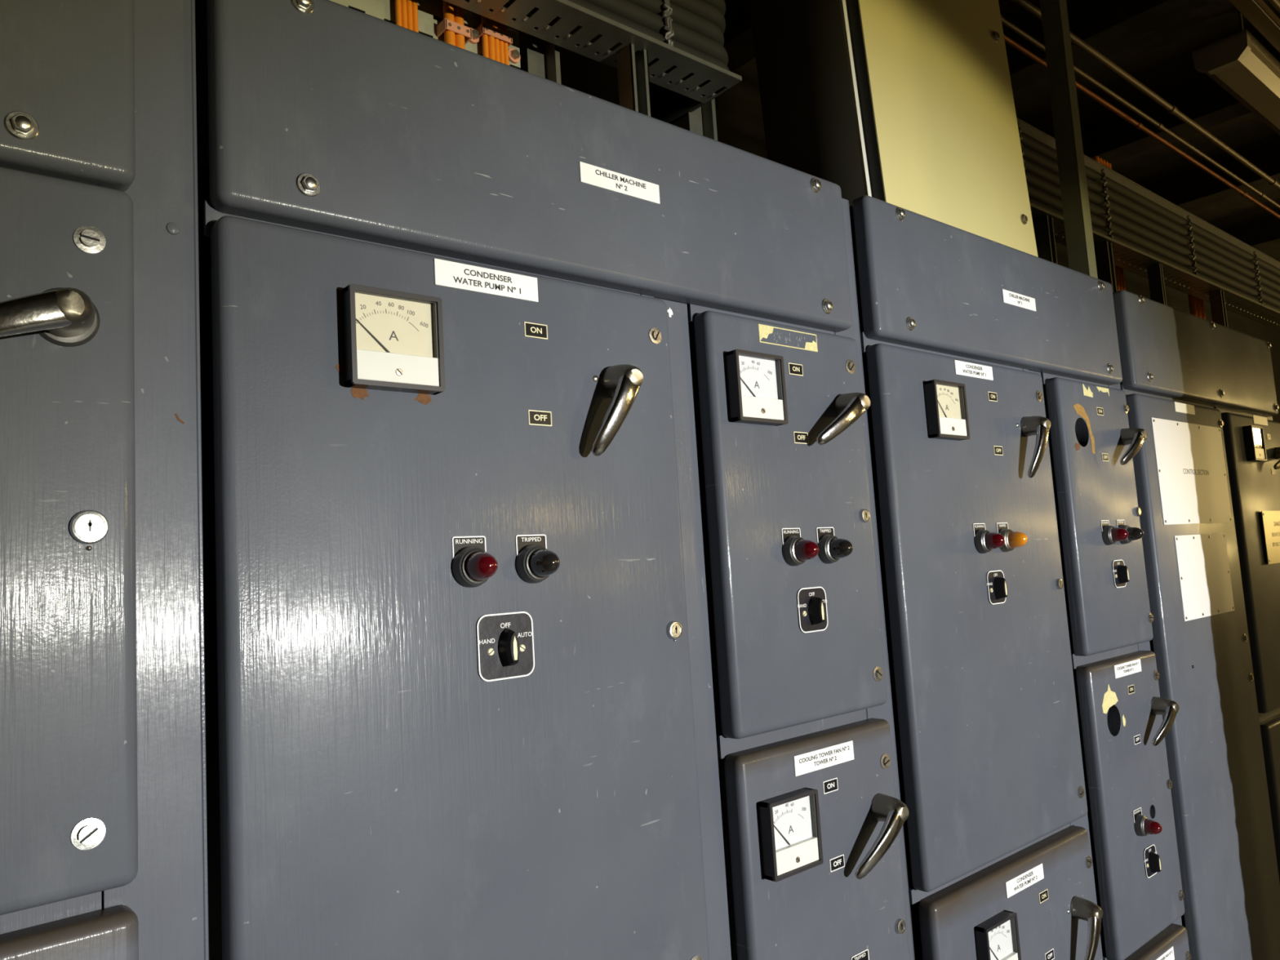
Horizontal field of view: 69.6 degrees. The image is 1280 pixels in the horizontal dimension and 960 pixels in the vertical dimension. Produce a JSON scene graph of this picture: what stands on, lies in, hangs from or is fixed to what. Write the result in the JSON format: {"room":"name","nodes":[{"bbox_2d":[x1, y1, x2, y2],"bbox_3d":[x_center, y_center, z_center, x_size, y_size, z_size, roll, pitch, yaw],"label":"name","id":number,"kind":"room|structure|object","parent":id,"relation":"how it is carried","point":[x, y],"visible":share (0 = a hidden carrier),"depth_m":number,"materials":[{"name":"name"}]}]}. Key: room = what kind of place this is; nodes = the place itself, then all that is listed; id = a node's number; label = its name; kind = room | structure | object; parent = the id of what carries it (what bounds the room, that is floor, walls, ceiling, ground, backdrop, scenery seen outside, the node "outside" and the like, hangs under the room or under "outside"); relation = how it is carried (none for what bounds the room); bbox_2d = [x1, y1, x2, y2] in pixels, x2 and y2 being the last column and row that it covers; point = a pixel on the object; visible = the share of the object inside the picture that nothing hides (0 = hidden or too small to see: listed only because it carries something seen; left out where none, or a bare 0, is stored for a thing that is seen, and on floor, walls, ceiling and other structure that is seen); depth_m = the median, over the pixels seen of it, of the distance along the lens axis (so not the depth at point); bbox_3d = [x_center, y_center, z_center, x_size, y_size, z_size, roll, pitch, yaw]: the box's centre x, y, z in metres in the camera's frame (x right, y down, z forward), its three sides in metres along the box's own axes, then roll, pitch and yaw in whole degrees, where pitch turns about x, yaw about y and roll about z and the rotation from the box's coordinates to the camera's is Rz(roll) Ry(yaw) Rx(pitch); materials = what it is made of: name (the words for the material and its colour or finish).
{"room":"electrical room","nodes":[
{"label":"electrical room","id":0,"kind":"room"},
{"bbox_2d":[348,6,1279,422],"bbox_3d":[0.855,0.180,3.618,12.400,3.450,0.200,1,-7,-40],"label":"wall","id":1,"kind":"structure","parent":0,"point":[739,112],"depth_m":3.30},
{"bbox_2d":[998,0,1279,262],"bbox_3d":[3.457,-2.089,0.625,12.400,0.150,8.600,1,-7,-40],"label":"ceiling","id":2,"kind":"structure","parent":0,"point":[1161,59],"depth_m":3.83,"materials":[{"name":"concrete"}]},
{"bbox_2d":[395,0,402,26],"bbox_3d":[-0.412,-1.068,1.531,0.010,1.227,0.010,1,-7,-40],"label":"cable","id":3,"kind":"object","parent":2,"relation":"hanging from","point":[397,2],"visible":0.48,"depth_m":1.50,"materials":[{"name":"plastic"}]},
{"bbox_2d":[400,0,407,28],"bbox_3d":[-0.405,-1.068,1.538,0.010,1.227,0.010,1,-7,-40],"label":"cable","id":4,"kind":"object","parent":2,"relation":"hanging from","point":[404,11],"visible":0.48,"depth_m":1.50,"materials":[{"name":"plastic"}]},
{"bbox_2d":[406,0,413,30],"bbox_3d":[-0.398,-1.067,1.544,0.010,1.227,0.010,1,-7,-40],"label":"cable","id":5,"kind":"object","parent":2,"relation":"hanging from","point":[409,2],"visible":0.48,"depth_m":1.51,"materials":[{"name":"plastic"}]},
{"bbox_2d":[412,0,418,32],"bbox_3d":[-0.390,-1.067,1.550,0.010,1.227,0.010,1,-7,-40],"label":"cable","id":6,"kind":"object","parent":2,"relation":"hanging from","point":[415,7],"visible":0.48,"depth_m":1.52,"materials":[{"name":"plastic"}]},
{"bbox_2d":[442,0,455,45],"bbox_3d":[-0.341,-1.067,1.587,0.018,1.227,0.018,1,-7,-40],"label":"cable","id":7,"kind":"object","parent":2,"relation":"hanging from","point":[448,8],"visible":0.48,"depth_m":1.55,"materials":[{"name":"plastic"}]},
{"bbox_2d":[453,4,465,49],"bbox_3d":[-0.327,-1.066,1.599,0.018,1.227,0.018,1,-7,-40],"label":"cable","id":8,"kind":"object","parent":2,"relation":"hanging from","point":[458,11],"visible":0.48,"depth_m":1.56,"materials":[{"name":"plastic"}]},
{"bbox_2d":[480,15,488,57],"bbox_3d":[-0.289,-1.065,1.637,0.010,1.227,0.010,1,-7,-40],"label":"cable","id":9,"kind":"object","parent":2,"relation":"hanging from","point":[485,37],"visible":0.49,"depth_m":1.60,"materials":[{"name":"plastic"}]},
{"bbox_2d":[487,8,495,60],"bbox_3d":[-0.279,-1.065,1.643,0.012,1.227,0.012,1,-7,-40],"label":"cable","id":10,"kind":"object","parent":2,"relation":"hanging from","point":[490,22],"visible":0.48,"depth_m":1.61,"materials":[{"name":"plastic"}]},
{"bbox_2d":[493,20,500,62],"bbox_3d":[-0.271,-1.065,1.651,0.010,1.227,0.010,1,-7,-40],"label":"cable","id":11,"kind":"object","parent":2,"relation":"hanging from","point":[495,23],"visible":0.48,"depth_m":1.62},
{"bbox_2d":[497,22,504,63],"bbox_3d":[-0.264,-1.064,1.658,0.010,1.227,0.010,1,-7,-40],"label":"cable","id":12,"kind":"object","parent":2,"relation":"hanging from","point":[500,25],"visible":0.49,"depth_m":1.62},
{"bbox_2d":[502,4,509,65],"bbox_3d":[-0.257,-1.064,1.665,0.009,1.227,0.009,1,-7,-40],"label":"cable","id":13,"kind":"object","parent":2,"relation":"hanging from","point":[504,27],"visible":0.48,"depth_m":1.63,"materials":[{"name":"plastic"}]},
{"bbox_2d":[723,0,755,71],"bbox_3d":[2.840,-1.948,0.142,0.140,0.150,8.100,1,-7,-40],"label":"beam","id":14,"kind":"structure","parent":2,"relation":"attached to","point":[739,44],"depth_m":3.01,"materials":[{"name":"concrete"}]},
{"bbox_2d":[1004,0,1217,93],"bbox_3d":[3.601,-1.931,0.790,0.140,0.150,8.100,1,-7,-40],"label":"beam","id":15,"kind":"structure","parent":2,"relation":"attached to","point":[1104,25],"depth_m":3.11,"materials":[{"name":"concrete"}]},
{"bbox_2d":[1267,0,1279,13],"bbox_3d":[3.141,-1.425,3.831,5.300,0.026,0.025,1,-7,-40],"label":"conduit","id":16,"kind":"object","parent":15,"relation":"hanging from","point":[1276,3],"visible":1,"depth_m":2.80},
{"bbox_2d":[1080,49,1279,163],"bbox_3d":[4.362,-1.914,1.439,0.140,0.150,8.100,1,-7,-40],"label":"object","id":17,"kind":"structure","parent":2,"relation":"attached to","point":[1113,139],"depth_m":3.88,"materials":[{"name":"concrete"}]},
{"bbox_2d":[1143,142,1279,210],"bbox_3d":[5.123,-1.896,2.087,0.140,0.150,8.100,1,-7,-40],"label":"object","id":18,"kind":"structure","parent":2,"relation":"attached to","point":[1196,188],"depth_m":4.61,"materials":[{"name":"concrete"}]},
{"bbox_2d":[1191,9,1279,135],"bbox_3d":[2.549,-1.502,3.591,1.715,0.322,0.163,1,-7,-40],"label":"fitting","id":19,"kind":"object","parent":2,"relation":"hanging from","point":[1238,62],"visible":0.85,"depth_m":3.11,"materials":[{"name":"beige metal"}]},
{"bbox_2d":[1205,41,1279,135],"bbox_3d":[2.562,-1.381,3.584,1.660,0.065,0.146,1,-7,-40],"label":"diffuser","id":20,"kind":"object","parent":19,"relation":"attached to","point":[1254,81],"depth_m":3.17,"materials":[{"name":"plastic"}]},
{"bbox_2d":[1228,0,1279,53],"bbox_3d":[3.099,-1.443,3.881,5.300,0.040,0.048,1,-7,-40],"label":"cable trunking","id":21,"kind":"object","parent":19,"relation":"attached to","point":[1256,12],"visible":1,"depth_m":2.90,"materials":[{"name":"metal"}]},
{"bbox_2d":[1221,213,1279,250],"bbox_3d":[5.999,-1.876,2.833,0.140,0.150,8.100,1,-7,-40],"label":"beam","id":22,"kind":"structure","parent":2,"relation":"attached to","point":[1264,233],"depth_m":5.46,"materials":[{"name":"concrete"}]},
{"bbox_3d":[3.676,1.462,0.273,12.400,0.100,8.600,1,-7,-40],"label":"floor","id":23,"kind":"structure","parent":0,"visible":0},
{"bbox_2d":[0,0,204,959],"bbox_3d":[-0.929,0.604,0.605,1.106,2.233,0.468,1,-7,-40],"label":"tall cabinet","id":24,"kind":"object","parent":23,"relation":"on","point":[94,92],"visible":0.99,"depth_m":0.84,"materials":[{"name":"metal"}]},
{"bbox_2d":[0,166,137,915],"bbox_3d":[-0.569,0.035,0.687,0.355,0.612,0.080,1,-7,-40],"label":"door","id":25,"kind":"structure","parent":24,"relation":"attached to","point":[68,796],"depth_m":0.77,"materials":[{"name":"grey paint"}]},
{"bbox_2d":[0,905,138,959],"bbox_3d":[-0.545,0.661,0.642,0.355,0.604,0.036,1,-7,-40],"label":"door","id":26,"kind":"structure","parent":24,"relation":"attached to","point":[112,933],"depth_m":0.75,"materials":[{"name":"grey paint"}]},
{"bbox_2d":[191,0,913,959],"bbox_3d":[-0.098,0.623,1.312,1.077,2.233,0.468,1,-7,-40],"label":"tall cabinet","id":27,"kind":"object","parent":23,"relation":"on","point":[325,117],"visible":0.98,"depth_m":1.16,"materials":[{"name":"metal"}]},
{"bbox_2d":[329,0,395,22],"bbox_3d":[-0.445,-0.770,1.480,0.110,0.042,0.005,1,-7,-40],"label":"plate","id":28,"kind":"object","parent":27,"relation":"attached to","point":[380,9],"depth_m":1.49,"materials":[{"name":"metal"}]},
{"bbox_2d":[417,0,444,42],"bbox_3d":[-0.355,-0.784,1.559,0.048,0.075,0.005,1,-7,-40],"label":"plate","id":29,"kind":"object","parent":27,"relation":"attached to","point":[428,11],"depth_m":1.56,"materials":[{"name":"metal"}]},
{"bbox_2d":[210,215,709,959],"bbox_3d":[-0.145,0.201,1.024,0.591,0.920,0.080,1,-7,-40],"label":"door","id":30,"kind":"structure","parent":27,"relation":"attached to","point":[455,717],"depth_m":0.99,"materials":[{"name":"grey paint"}]},
{"bbox_2d":[451,535,497,587],"bbox_3d":[-0.173,0.088,1.000,0.045,0.056,0.047,1,-7,-40],"label":"lamp","id":31,"kind":"object","parent":30,"relation":"attached to","point":[474,564],"depth_m":1.00,"materials":[{"name":"red"}]},
{"bbox_2d":[475,611,534,681],"bbox_3d":[-0.145,0.185,1.027,0.073,0.073,0.020,1,-7,-40],"label":"switch","id":32,"kind":"object","parent":30,"relation":"attached to","point":[505,640],"depth_m":1.03,"materials":[{"name":"black"}]},
{"bbox_2d":[515,534,559,583],"bbox_3d":[-0.111,0.089,1.053,0.045,0.056,0.047,1,-7,-40],"label":"lamp","id":33,"kind":"object","parent":30,"relation":"attached to","point":[537,561],"depth_m":1.05,"materials":[{"name":"black"}]},
{"bbox_2d":[465,35,482,54],"bbox_3d":[-0.291,-0.763,1.610,0.034,0.036,0.005,1,-7,-40],"label":"plate","id":34,"kind":"object","parent":27,"relation":"attached to","point":[477,48],"depth_m":1.61,"materials":[{"name":"metal"}]},
{"bbox_2d":[468,27,479,44],"bbox_3d":[-0.289,-0.775,1.603,0.026,0.026,0.013,1,-7,-40],"label":"bolt mount","id":35,"kind":"object","parent":34,"relation":"attached to","point":[475,33],"visible":0.67,"depth_m":1.60,"materials":[{"name":"metal"}]},
{"bbox_2d":[525,7,560,84],"bbox_3d":[-0.173,-0.731,1.673,0.050,0.558,0.032,1,-7,-40],"label":"strut","id":36,"kind":"object","parent":27,"relation":"on","point":[543,56],"visible":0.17,"depth_m":1.68,"materials":[{"name":"metal"}]},
{"bbox_2d":[462,8,481,28],"bbox_3d":[-0.294,-0.805,1.614,0.035,0.032,0.005,1,-7,-40],"label":"plate","id":37,"kind":"object","parent":36,"relation":"attached to","point":[471,20],"depth_m":1.61,"materials":[{"name":"metal"}]},
{"bbox_2d":[435,17,472,44],"bbox_3d":[-0.315,-0.762,1.567,0.051,0.018,0.032,1,-7,-40],"label":"clip","id":38,"kind":"object","parent":37,"relation":"attached to","point":[446,24],"visible":0.98,"depth_m":1.55,"materials":[{"name":"metal"}]},
{"bbox_2d":[506,25,519,52],"bbox_3d":[-0.230,-0.797,1.668,0.024,0.045,0.005,1,-7,-40],"label":"plate","id":39,"kind":"object","parent":36,"relation":"attached to","point":[515,45],"depth_m":1.67,"materials":[{"name":"metal"}]},
{"bbox_2d":[475,22,512,46],"bbox_3d":[-0.257,-0.783,1.624,0.060,0.018,0.026,1,-7,-40],"label":"clip","id":40,"kind":"object","parent":39,"relation":"attached to","point":[483,28],"visible":0.99,"depth_m":1.61,"materials":[{"name":"metal"}]},
{"bbox_2d":[508,48,520,63],"bbox_3d":[-0.226,-0.764,1.656,0.026,0.026,0.013,1,-7,-40],"label":"bolt mount","id":41,"kind":"object","parent":39,"relation":"attached to","point":[514,57],"visible":0.9,"depth_m":1.65,"materials":[{"name":"metal"}]},
{"bbox_2d":[616,43,651,116],"bbox_3d":[-0.005,-0.624,1.673,0.041,0.325,0.040,1,-7,-40],"label":"strut","id":42,"kind":"object","parent":27,"relation":"on","point":[633,82],"visible":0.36,"depth_m":1.68,"materials":[{"name":"metal"}]},
{"bbox_2d":[443,0,742,103],"bbox_3d":[-0.315,-0.794,1.443,1.265,0.012,0.106,1,-7,-40],"label":"cable tray","id":43,"kind":"object","parent":42,"relation":"attached to","point":[571,15],"visible":0.88,"depth_m":1.64,"materials":[{"name":"metal"}]},
{"bbox_2d":[568,0,729,124],"bbox_3d":[-0.382,-0.800,1.539,1.286,0.036,0.318,1,-7,-40],"label":"power cable","id":44,"kind":"object","parent":43,"relation":"on","point":[679,108],"visible":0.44,"depth_m":1.77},
{"bbox_2d":[585,0,728,115],"bbox_3d":[-0.386,-0.836,1.541,1.282,0.036,0.318,1,-7,-40],"label":"power cable","id":45,"kind":"object","parent":44,"relation":"on","point":[628,10],"visible":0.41,"depth_m":1.74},
{"bbox_2d":[626,0,724,98],"bbox_3d":[-0.392,-0.873,1.542,1.274,0.036,0.318,1,-7,-40],"label":"power cable","id":46,"kind":"object","parent":45,"relation":"on","point":[680,15],"visible":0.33,"depth_m":1.76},
{"bbox_2d":[651,0,725,75],"bbox_3d":[-0.391,-0.909,1.548,1.282,0.036,0.318,1,-7,-40],"label":"power cable","id":47,"kind":"object","parent":46,"relation":"on","point":[700,8],"visible":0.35,"depth_m":1.78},
{"bbox_2d":[648,0,725,66],"bbox_3d":[-0.391,-0.945,1.553,1.286,0.036,0.318,1,-7,-40],"label":"power cable","id":48,"kind":"object","parent":47,"relation":"on","point":[720,5],"visible":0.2,"depth_m":1.82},
{"bbox_2d":[662,0,674,46],"bbox_3d":[0.048,-0.907,1.708,0.024,0.236,0.016,1,-7,-40],"label":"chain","id":49,"kind":"object","parent":43,"relation":"attached to","point":[669,33],"visible":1,"depth_m":1.70,"materials":[{"name":"metal"}]},
{"bbox_2d":[688,98,717,141],"bbox_3d":[0.133,-0.724,1.934,0.050,0.558,0.032,1,-7,-40],"label":"strut","id":50,"kind":"object","parent":27,"relation":"on","point":[702,121],"visible":0.07,"depth_m":1.94,"materials":[{"name":"metal"}]},
{"bbox_2d":[693,311,887,738],"bbox_3d":[0.257,0.057,1.390,0.355,0.605,0.080,1,-7,-40],"label":"door","id":51,"kind":"structure","parent":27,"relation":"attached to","point":[797,611],"depth_m":1.36,"materials":[{"name":"grey paint"}]},
{"bbox_2d":[781,528,818,566],"bbox_3d":[0.241,0.097,1.352,0.045,0.056,0.047,1,-7,-40],"label":"lamp","id":52,"kind":"object","parent":51,"relation":"attached to","point":[797,550],"depth_m":1.35,"materials":[{"name":"red"}]},
{"bbox_2d":[796,586,827,632],"bbox_3d":[0.265,0.193,1.376,0.069,0.066,0.020,1,-7,-40],"label":"switch","id":53,"kind":"object","parent":51,"relation":"attached to","point":[811,602],"depth_m":1.37,"materials":[{"name":"black"}]},
{"bbox_2d":[816,527,853,564],"bbox_3d":[0.303,0.099,1.405,0.045,0.056,0.047,1,-7,-40],"label":"lamp","id":54,"kind":"object","parent":51,"relation":"attached to","point":[832,548],"depth_m":1.40,"materials":[{"name":"black"}]},
{"bbox_2d":[724,718,909,959],"bbox_3d":[0.295,0.678,1.328,0.355,0.602,0.080,1,-7,-40],"label":"door","id":55,"kind":"structure","parent":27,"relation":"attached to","point":[815,820],"depth_m":1.33,"materials":[{"name":"grey paint"}]},
{"bbox_2d":[850,948,869,959],"bbox_3d":[0.341,0.725,1.343,0.045,0.056,0.047,1,-7,-40],"label":"label","id":56,"kind":"object","parent":55,"relation":"attached to","point":[855,953],"depth_m":1.36,"materials":[{"name":"black"}]},
{"bbox_2d":[847,195,1181,959],"bbox_3d":[0.719,0.641,2.009,1.070,2.233,0.468,1,-7,-40],"label":"tall cabinet","id":57,"kind":"object","parent":23,"relation":"on","point":[928,285],"visible":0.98,"depth_m":1.86,"materials":[{"name":"metal"}]},
{"bbox_2d":[748,0,1038,289],"bbox_3d":[0.572,-0.921,2.108,0.632,0.949,0.308,1,-7,-40],"label":"enclosure","id":58,"kind":"object","parent":57,"relation":"on","point":[908,104],"visible":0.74,"depth_m":1.93,"materials":[{"name":"cream yellow painted metal"}]},
{"bbox_2d":[1000,14,1279,208],"bbox_3d":[2.663,-1.205,3.924,5.900,0.018,0.018,1,-7,-40],"label":"conduit","id":59,"kind":"object","parent":58,"relation":"attached to","point":[1006,23],"visible":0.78,"depth_m":3.08,"materials":[{"name":"metal"}]},
{"bbox_2d":[1003,33,1279,219],"bbox_3d":[2.619,-1.228,3.976,5.900,0.021,0.020,1,-7,-40],"label":"conduit","id":60,"kind":"object","parent":58,"relation":"attached to","point":[1009,41],"visible":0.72,"depth_m":3.24,"materials":[{"name":"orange metal"}]},
{"bbox_2d":[1010,0,1279,190],"bbox_3d":[2.689,-1.250,3.894,5.900,0.026,0.025,1,-7,-40],"label":"conduit","id":61,"kind":"object","parent":58,"relation":"attached to","point":[1027,5],"visible":1,"depth_m":3.04,"materials":[{"name":"metal"}]},
{"bbox_2d":[1016,117,1279,330],"bbox_3d":[2.575,-0.858,3.925,5.020,0.273,0.106,1,-7,-40],"label":"cable tray","id":62,"kind":"object","parent":58,"relation":"attached to","point":[1126,257],"visible":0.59,"depth_m":3.31,"materials":[{"name":"metal"}]},
{"bbox_2d":[1092,155,1099,162],"bbox_3d":[1.829,0.290,3.359,0.024,3.060,0.024,1,-7,-40],"label":"cable","id":63,"kind":"object","parent":62,"relation":"in","point":[1095,157],"visible":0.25,"depth_m":3.50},
{"bbox_2d":[1101,168,1112,238],"bbox_3d":[1.491,-0.877,2.937,0.021,0.240,0.014,1,-7,-40],"label":"cable tie","id":64,"kind":"object","parent":62,"relation":"attached to","point":[1104,183],"visible":1,"depth_m":2.93,"materials":[{"name":"plastic"}]},
{"bbox_2d":[1020,131,1279,276],"bbox_3d":[2.441,-0.943,3.822,4.561,0.039,0.087,1,-7,-40],"label":"power cable","id":65,"kind":"object","parent":62,"relation":"in","point":[1027,140],"visible":0.38,"depth_m":3.21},
{"bbox_2d":[1021,144,1279,284],"bbox_3d":[2.439,-0.905,3.815,4.571,0.039,0.087,1,-7,-40],"label":"power cable","id":66,"kind":"object","parent":62,"relation":"in","point":[1030,154],"visible":0.33,"depth_m":3.20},
{"bbox_2d":[1022,156,1279,293],"bbox_3d":[2.438,-0.866,3.808,4.581,0.039,0.087,1,-7,-40],"label":"power cable","id":67,"kind":"object","parent":62,"relation":"in","point":[1031,166],"visible":0.39,"depth_m":3.20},
{"bbox_2d":[1024,169,1279,300],"bbox_3d":[2.436,-0.828,3.801,4.591,0.039,0.087,1,-7,-40],"label":"power cable","id":68,"kind":"object","parent":62,"relation":"in","point":[1036,181],"visible":0.35,"depth_m":3.20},
{"bbox_2d":[1026,183,1279,307],"bbox_3d":[2.435,-0.790,3.794,4.601,0.039,0.087,1,-7,-40],"label":"power cable","id":69,"kind":"object","parent":62,"relation":"in","point":[1034,193],"visible":0.38,"depth_m":3.19,"materials":[{"name":"rubber"}]},
{"bbox_2d":[1028,196,1279,311],"bbox_3d":[2.433,-0.752,3.787,4.611,0.038,0.087,1,-7,-40],"label":"power cable","id":70,"kind":"object","parent":62,"relation":"on","point":[1033,201],"visible":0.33,"depth_m":3.17,"materials":[{"name":"rubber"}]},
{"bbox_2d":[1186,215,1197,275],"bbox_3d":[2.046,-0.864,3.410,0.021,0.240,0.014,1,-7,-40],"label":"cable tie","id":71,"kind":"object","parent":62,"relation":"attached to","point":[1188,216],"visible":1,"depth_m":3.41,"materials":[{"name":"plastic"}]},
{"bbox_2d":[1208,289,1228,327],"bbox_3d":[2.265,-0.574,3.588,0.041,0.325,0.040,1,-7,-40],"label":"strut","id":72,"kind":"object","parent":62,"relation":"attached to","point":[1217,301],"visible":0.36,"depth_m":3.58,"materials":[{"name":"metal"}]},
{"bbox_2d":[1253,251,1262,303],"bbox_3d":[2.617,-0.851,3.897,0.021,0.240,0.014,1,-7,-40],"label":"cable tie","id":73,"kind":"object","parent":62,"relation":"attached to","point":[1254,252],"visible":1,"depth_m":3.89,"materials":[{"name":"plastic"}]},
{"bbox_2d":[866,343,1087,892],"bbox_3d":[0.670,0.221,1.719,0.587,0.917,0.080,1,-7,-40],"label":"door","id":74,"kind":"structure","parent":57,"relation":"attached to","point":[990,744],"depth_m":1.67,"materials":[{"name":"grey paint"}]},
{"bbox_2d":[973,523,1004,553],"bbox_3d":[0.650,0.106,1.700,0.045,0.056,0.047,1,-7,-40],"label":"lamp","id":75,"kind":"object","parent":74,"relation":"attached to","point":[984,540],"depth_m":1.70,"materials":[{"name":"red"}]},
{"bbox_2d":[986,570,1007,604],"bbox_3d":[0.676,0.201,1.727,0.069,0.062,0.020,1,-7,-40],"label":"switch","id":76,"kind":"object","parent":74,"relation":"attached to","point":[996,580],"depth_m":1.72,"materials":[{"name":"black"}]},
{"bbox_2d":[995,522,1027,551],"bbox_3d":[0.715,0.108,1.756,0.045,0.056,0.047,1,-7,-40],"label":"lamp","id":77,"kind":"object","parent":74,"relation":"attached to","point":[1013,540],"depth_m":1.75,"materials":[{"name":"orange"}]},
{"bbox_2d":[918,825,1102,959],"bbox_3d":[0.728,1.148,1.627,0.567,0.911,0.080,1,-7,-40],"label":"door","id":78,"kind":"structure","parent":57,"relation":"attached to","point":[1037,902],"depth_m":1.68,"materials":[{"name":"grey paint"}]},
{"bbox_2d":[1045,377,1153,656],"bbox_3d":[1.071,0.075,2.084,0.355,0.605,0.080,1,-7,-40],"label":"door","id":79,"kind":"structure","parent":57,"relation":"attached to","point":[1095,446],"depth_m":2.06,"materials":[{"name":"grey paint"}]},
{"bbox_2d":[1100,520,1128,545],"bbox_3d":[1.062,0.116,2.052,0.045,0.056,0.047,1,-7,-40],"label":"lamp","id":80,"kind":"object","parent":79,"relation":"attached to","point":[1109,535],"depth_m":2.05,"materials":[{"name":"red"}]},
{"bbox_2d":[1111,560,1128,587],"bbox_3d":[1.092,0.211,2.081,0.069,0.062,0.020,1,-7,-40],"label":"switch","id":81,"kind":"object","parent":79,"relation":"attached to","point":[1120,572],"depth_m":2.08,"materials":[{"name":"black"}]},
{"bbox_2d":[1116,520,1143,544],"bbox_3d":[1.125,0.117,2.106,0.045,0.056,0.047,1,-7,-40],"label":"lamp","id":82,"kind":"object","parent":79,"relation":"attached to","point":[1135,533],"depth_m":2.10,"materials":[{"name":"black"}]},
{"bbox_2d":[1075,650,1184,959],"bbox_3d":[1.109,0.697,2.022,0.355,0.602,0.080,1,-7,-40],"label":"door","id":83,"kind":"structure","parent":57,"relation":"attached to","point":[1122,708],"depth_m":1.99,"materials":[{"name":"grey paint"}]},
{"bbox_2d":[1133,807,1162,836],"bbox_3d":[1.101,0.744,1.990,0.045,0.056,0.047,1,-7,-40],"label":"lamp","id":84,"kind":"object","parent":83,"relation":"attached to","point":[1143,826],"depth_m":1.99,"materials":[{"name":"red"}]},
{"bbox_2d":[1143,844,1161,878],"bbox_3d":[1.128,0.836,2.016,0.069,0.062,0.020,1,-7,-40],"label":"switch","id":85,"kind":"object","parent":83,"relation":"attached to","point":[1152,861],"depth_m":2.01,"materials":[{"name":"black"}]},
{"bbox_2d":[1124,923,1191,959],"bbox_3d":[1.133,1.316,1.978,0.355,0.596,0.036,1,-7,-40],"label":"door","id":86,"kind":"structure","parent":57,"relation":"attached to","point":[1172,943],"depth_m":2.05,"materials":[{"name":"grey paint"}]},
{"bbox_2d":[1102,159,1119,290],"bbox_3d":[1.870,0.291,3.394,0.024,3.060,0.024,1,-7,-40],"label":"cable","id":87,"kind":"object","parent":23,"relation":"on","point":[1103,160],"visible":0.15,"depth_m":3.49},
{"bbox_2d":[1105,160,1122,290],"bbox_3d":[1.891,0.292,3.412,0.024,3.060,0.024,1,-7,-40],"label":"cable","id":88,"kind":"object","parent":23,"relation":"on","point":[1106,162],"visible":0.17,"depth_m":3.51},
{"bbox_2d":[1108,162,1125,290],"bbox_3d":[1.911,0.292,3.429,0.024,3.060,0.024,1,-7,-40],"label":"cable","id":89,"kind":"object","parent":23,"relation":"on","point":[1109,163],"visible":0.15,"depth_m":3.52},
{"bbox_2d":[1187,294,1197,316],"bbox_3d":[2.485,0.503,3.886,0.026,2.660,0.026,1,-7,-40],"label":"cable","id":90,"kind":"object","parent":23,"relation":"on","point":[1192,302],"visible":0.02,"depth_m":4.00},
{"bbox_2d":[1112,289,1279,927],"bbox_3d":[1.584,0.663,2.745,1.204,2.229,0.468,1,-7,-40],"label":"tall cabinet","id":91,"kind":"object","parent":23,"relation":"on","point":[1168,353],"visible":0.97,"depth_m":2.55,"materials":[{"name":"metal"}]},
{"bbox_2d":[1033,215,1057,264],"bbox_3d":[1.185,-0.599,2.667,0.041,0.325,0.040,1,-7,-40],"label":"strut","id":92,"kind":"object","parent":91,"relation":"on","point":[1044,230],"visible":0.36,"depth_m":2.67,"materials":[{"name":"metal"}]},
{"bbox_2d":[1040,0,1097,278],"bbox_3d":[1.120,-1.046,2.442,0.045,1.178,0.050,1,-7,-40],"label":"support post","id":93,"kind":"object","parent":91,"relation":"on","point":[1055,19],"visible":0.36,"depth_m":2.41,"materials":[{"name":"metal"}]},
{"bbox_2d":[1093,240,1117,292],"bbox_3d":[1.489,-0.592,2.926,0.041,0.325,0.040,1,-7,-40],"label":"strut","id":94,"kind":"object","parent":91,"relation":"on","point":[1104,252],"visible":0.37,"depth_m":2.92,"materials":[{"name":"metal"}]},
{"bbox_2d":[1146,263,1167,305],"bbox_3d":[1.804,-0.585,3.195,0.030,0.325,0.040,1,-7,-40],"label":"strut","id":95,"kind":"object","parent":91,"relation":"on","point":[1155,273],"visible":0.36,"depth_m":3.19,"materials":[{"name":"metal"}]},
{"bbox_2d":[1125,393,1279,959],"bbox_3d":[1.503,0.706,2.387,0.593,1.844,0.036,1,-7,-40],"label":"cabinet panel","id":96,"kind":"object","parent":91,"relation":"attached to","point":[1230,882],"visible":1,"depth_m":2.35,"materials":[{"name":"grey paint"}]},
{"bbox_2d":[1221,412,1279,713],"bbox_3d":[1.945,0.234,2.808,0.490,0.874,0.080,1,-7,-40],"label":"door","id":97,"kind":"structure","parent":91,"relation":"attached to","point":[1252,444],"depth_m":2.72,"materials":[{"name":"grey paint"}]},
{"bbox_2d":[1259,713,1279,882],"bbox_3d":[1.988,1.167,2.732,0.490,0.936,0.036,1,-7,-40],"label":"door","id":98,"kind":"structure","parent":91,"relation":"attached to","point":[1269,728],"depth_m":2.61,"materials":[{"name":"grey paint"}]},
{"bbox_2d":[1195,297,1201,317],"bbox_3d":[2.523,0.504,3.919,0.026,2.660,0.026,1,-7,-40],"label":"cable","id":99,"kind":"object","parent":23,"relation":"on","point":[1197,302],"visible":0.02,"depth_m":4.03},
{"bbox_2d":[1199,298,1205,319],"bbox_3d":[2.561,0.505,3.951,0.026,2.660,0.026,1,-7,-40],"label":"cable","id":100,"kind":"object","parent":23,"relation":"on","point":[1202,303],"visible":0.02,"depth_m":4.07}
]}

